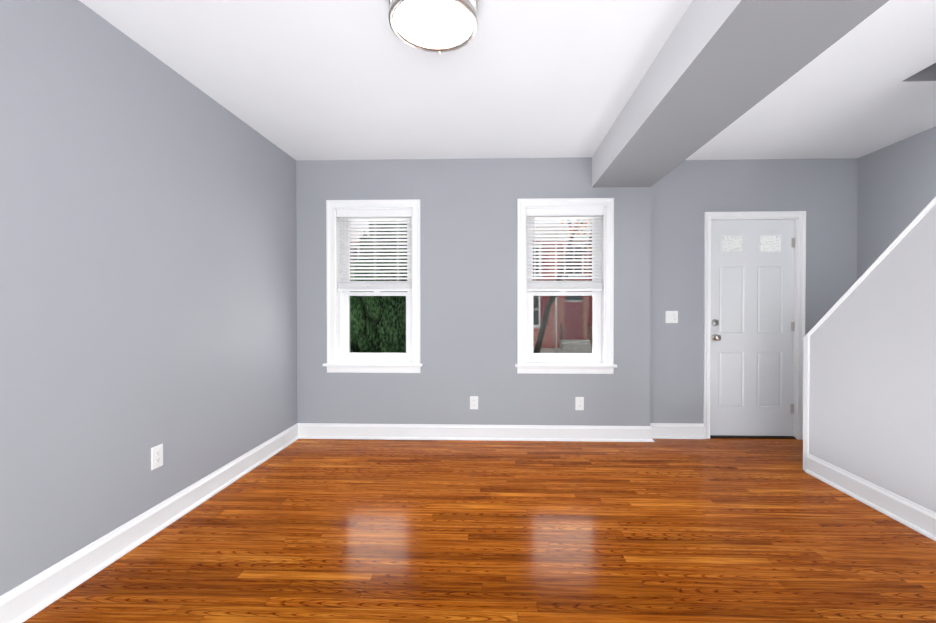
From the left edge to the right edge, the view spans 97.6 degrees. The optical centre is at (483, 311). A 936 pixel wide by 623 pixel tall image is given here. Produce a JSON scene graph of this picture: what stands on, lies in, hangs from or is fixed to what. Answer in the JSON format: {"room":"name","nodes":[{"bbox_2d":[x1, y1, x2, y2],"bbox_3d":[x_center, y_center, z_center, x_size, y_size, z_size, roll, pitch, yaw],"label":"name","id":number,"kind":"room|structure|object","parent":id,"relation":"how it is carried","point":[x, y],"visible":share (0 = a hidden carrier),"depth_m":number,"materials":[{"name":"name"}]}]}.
{"room":"empty living room","nodes":[
{"label":"empty living room","id":0,"kind":"room"},
{"bbox_2d":[0,0,296,595],"bbox_3d":[-1.982,-0.149,0.688,0.200,3.020,7.066,0,1,2],"label":"wall","id":1,"kind":"structure","parent":0,"point":[148,260],"depth_m":2.08,"materials":[{"name":"grey paint"}]},
{"bbox_2d":[0,423,299,622],"bbox_3d":[-1.869,1.171,0.647,0.030,0.140,6.566,0,1,2],"label":"baseboard","id":2,"kind":"structure","parent":1,"relation":"attached to","point":[27,599],"depth_m":2.07,"materials":[{"name":"white wood"}]},
{"bbox_2d":[151,443,162,469],"bbox_3d":[-1.831,0.816,2.300,0.008,0.124,0.078,0,1,2],"label":"electrical outlet","id":3,"kind":"object","parent":1,"relation":"attached to","point":[157,456],"visible":1,"depth_m":2.29,"materials":[{"name":"white plastic"}]},
{"bbox_2d":[296,157,650,425],"bbox_3d":[-0.111,-0.115,4.018,3.344,2.650,0.300,0,1,2],"label":"wall","id":4,"kind":"structure","parent":0,"point":[468,245],"depth_m":3.87,"materials":[{"name":"grey paint"}]},
{"bbox_2d":[340,217,411,361],"bbox_3d":[-1.039,-0.236,4.103,0.743,1.492,0.222,0,1,2],"label":"window unit","id":5,"kind":"structure","parent":4,"relation":"in","point":[346,355],"depth_m":4.01,"materials":[{"name":"white plastic"}]},
{"bbox_2d":[337,209,411,290],"bbox_3d":[-1.044,-0.583,3.939,0.719,0.776,0.068,0,1,2],"label":"window blind","id":6,"kind":"object","parent":5,"relation":"attached to","point":[397,285],"visible":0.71,"depth_m":3.93,"materials":[{"name":"white plastic"}]},
{"bbox_2d":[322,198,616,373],"bbox_3d":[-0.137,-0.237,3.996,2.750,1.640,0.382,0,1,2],"label":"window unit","id":7,"kind":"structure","parent":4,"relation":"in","point":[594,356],"depth_m":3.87,"materials":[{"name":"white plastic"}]},
{"bbox_2d":[526,208,603,290],"bbox_3d":[0.766,-0.582,3.885,0.719,0.776,0.068,0,1,2],"label":"window blind","id":8,"kind":"object","parent":7,"relation":"attached to","point":[534,285],"visible":0.98,"depth_m":3.88,"materials":[{"name":"white plastic"}]},
{"bbox_2d":[470,396,477,408],"bbox_3d":[-0.091,0.864,3.872,0.078,0.124,0.008,0,1,2],"label":"electrical outlet","id":9,"kind":"object","parent":4,"relation":"attached to","point":[473,402],"visible":1,"depth_m":3.87,"materials":[{"name":"white plastic"}]},
{"bbox_2d":[300,423,655,441],"bbox_3d":[-0.071,1.141,3.865,3.314,0.140,0.034,0,1,2],"label":"baseboard","id":10,"kind":"structure","parent":4,"relation":"attached to","point":[307,430],"depth_m":3.86,"materials":[{"name":"white wood"}]},
{"bbox_2d":[575,397,583,409],"bbox_3d":[0.901,0.864,3.843,0.078,0.124,0.008,0,1,2],"label":"electrical outlet","id":11,"kind":"object","parent":4,"relation":"attached to","point":[579,403],"visible":1,"depth_m":3.84,"materials":[{"name":"white plastic"}]},
{"bbox_2d":[23,438,935,622],"bbox_3d":[0.769,1.301,0.620,5.704,0.120,7.066,0,1,2],"label":"floor","id":12,"kind":"structure","parent":0,"point":[733,530],"depth_m":2.15,"materials":[{"name":"brown wood"}]},
{"bbox_2d":[710,435,795,438],"bbox_3d":[2.569,1.202,3.993,0.802,0.016,0.175,0,1,2],"label":"threshold","id":13,"kind":"object","parent":12,"relation":"on","point":[758,437],"visible":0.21,"depth_m":3.92,"materials":[{"name":"brown wood"}]},
{"bbox_2d":[79,0,935,160],"bbox_3d":[0.769,-1.534,0.594,5.704,0.250,7.066,0,1,2],"label":"ceiling","id":14,"kind":"structure","parent":0,"point":[298,80],"depth_m":2.51,"materials":[{"name":"white paint"}]},
{"bbox_2d":[388,0,477,53],"bbox_3d":[-0.227,-1.357,1.866,0.404,0.126,0.404,0,1,2],"label":"ceiling light fixture","id":15,"kind":"object","parent":14,"relation":"attached to","point":[439,26],"visible":1,"depth_m":1.85,"materials":[{"name":"white glass"}]},
{"bbox_2d":[592,0,888,186],"bbox_3d":[1.184,-1.268,0.534,0.540,0.280,6.566,0,1,2],"label":"ceiling beam","id":16,"kind":"structure","parent":14,"relation":"attached to","point":[716,67],"depth_m":2.02,"materials":[{"name":"white paint"}]},
{"bbox_2d":[650,158,857,423],"bbox_3d":[2.541,-0.115,3.989,1.960,2.650,0.200,0,1,2],"label":"wall","id":17,"kind":"structure","parent":0,"point":[687,194],"depth_m":3.89,"materials":[{"name":"grey paint"}]},
{"bbox_2d":[665,311,677,322],"bbox_3d":[1.796,0.052,3.904,0.116,0.116,0.018,0,1,2],"label":"switch plate","id":18,"kind":"object","parent":17,"relation":"attached to","point":[671,316],"visible":1,"depth_m":3.91,"materials":[{"name":"white plastic"}]},
{"bbox_2d":[656,423,704,438],"bbox_3d":[1.829,1.141,3.904,0.541,0.140,0.036,0,1,2],"label":"baseboard","id":19,"kind":"structure","parent":17,"relation":"attached to","point":[663,430],"depth_m":3.91,"materials":[{"name":"white wood"}]},
{"bbox_2d":[710,220,794,435],"bbox_3d":[2.572,0.160,3.917,0.808,2.073,0.115,0,1,2],"label":"entry door","id":20,"kind":"structure","parent":17,"relation":"in","point":[752,302],"depth_m":3.93,"materials":[{"name":"paint"}]},
{"bbox_2d":[703,211,805,439],"bbox_3d":[2.569,0.133,3.970,0.934,2.155,0.201,0,1,2],"label":"door frame","id":21,"kind":"structure","parent":17,"relation":"attached to","point":[798,218],"depth_m":3.88,"materials":[{"name":"white wood"}]},
{"bbox_2d":[809,63,935,511],"bbox_3d":[2.996,-1.504,0.146,1.225,5.500,5.903,0,1,2],"label":"wall","id":22,"kind":"structure","parent":0,"point":[872,400],"depth_m":2.50,"materials":[{"name":"paint"}]},
{"bbox_2d":[803,196,935,469],"bbox_3d":[2.513,-0.125,2.187,0.168,2.703,1.925,0,1,2],"label":"trim","id":23,"kind":"structure","parent":22,"relation":"attached to","point":[866,273],"depth_m":3.07,"materials":[{"name":"white wood"}]},
{"bbox_2d":[805,454,935,540],"bbox_3d":[2.368,1.176,0.175,0.030,0.140,5.873,0,1,2],"label":"baseboard","id":24,"kind":"structure","parent":22,"relation":"attached to","point":[919,518],"depth_m":2.54,"materials":[{"name":"white wood"}]},
{"bbox_2d":[857,126,935,279],"bbox_3d":[3.519,-0.148,0.525,0.200,3.020,7.066,0,1,2],"label":"wall","id":25,"kind":"structure","parent":0,"point":[896,188],"depth_m":3.52,"materials":[{"name":"grey paint"}]},
{"label":"outside","id":26,"kind":"structure","parent":0,"visible":0},
{"bbox_2d":[533,348,591,352],"bbox_3d":[5.531,2.093,21.897,90.000,0.300,35.734,0,1,2],"label":"ground","id":27,"kind":"structure","parent":26,"point":[545,350],"depth_m":20.07,"materials":[{"name":"concrete"}]},
{"bbox_2d":[350,221,406,352],"bbox_3d":[-0.944,-1.022,6.536,3.452,6.636,3.576,0,1,2],"label":"evergreen tree","id":28,"kind":"object","parent":27,"relation":"on","point":[393,332],"depth_m":5.43,"materials":[{"name":"green plant"}]},
{"bbox_2d":[350,226,591,349],"bbox_3d":[8.626,-1.311,25.042,60.000,6.450,9.200,0,1,2],"label":"houses","id":29,"kind":"structure","parent":27,"relation":"on","point":[583,323],"depth_m":21.75,"materials":[{"name":"red brick"}]},
{"bbox_2d":[543,230,568,352],"bbox_3d":[2.183,-0.248,12.336,0.760,4.560,0.120,0,1,2],"label":"pole","id":30,"kind":"object","parent":27,"relation":"on","point":[555,280],"depth_m":12.31,"materials":[{"name":"white paint"}]},
{"bbox_2d":[533,223,591,352],"bbox_3d":[2.568,-1.410,9.497,3.946,6.988,3.110,0,1,2],"label":"maple tree","id":31,"kind":"object","parent":27,"relation":"on","point":[539,341],"depth_m":8.20,"materials":[{"name":"brown plant"}]}
]}

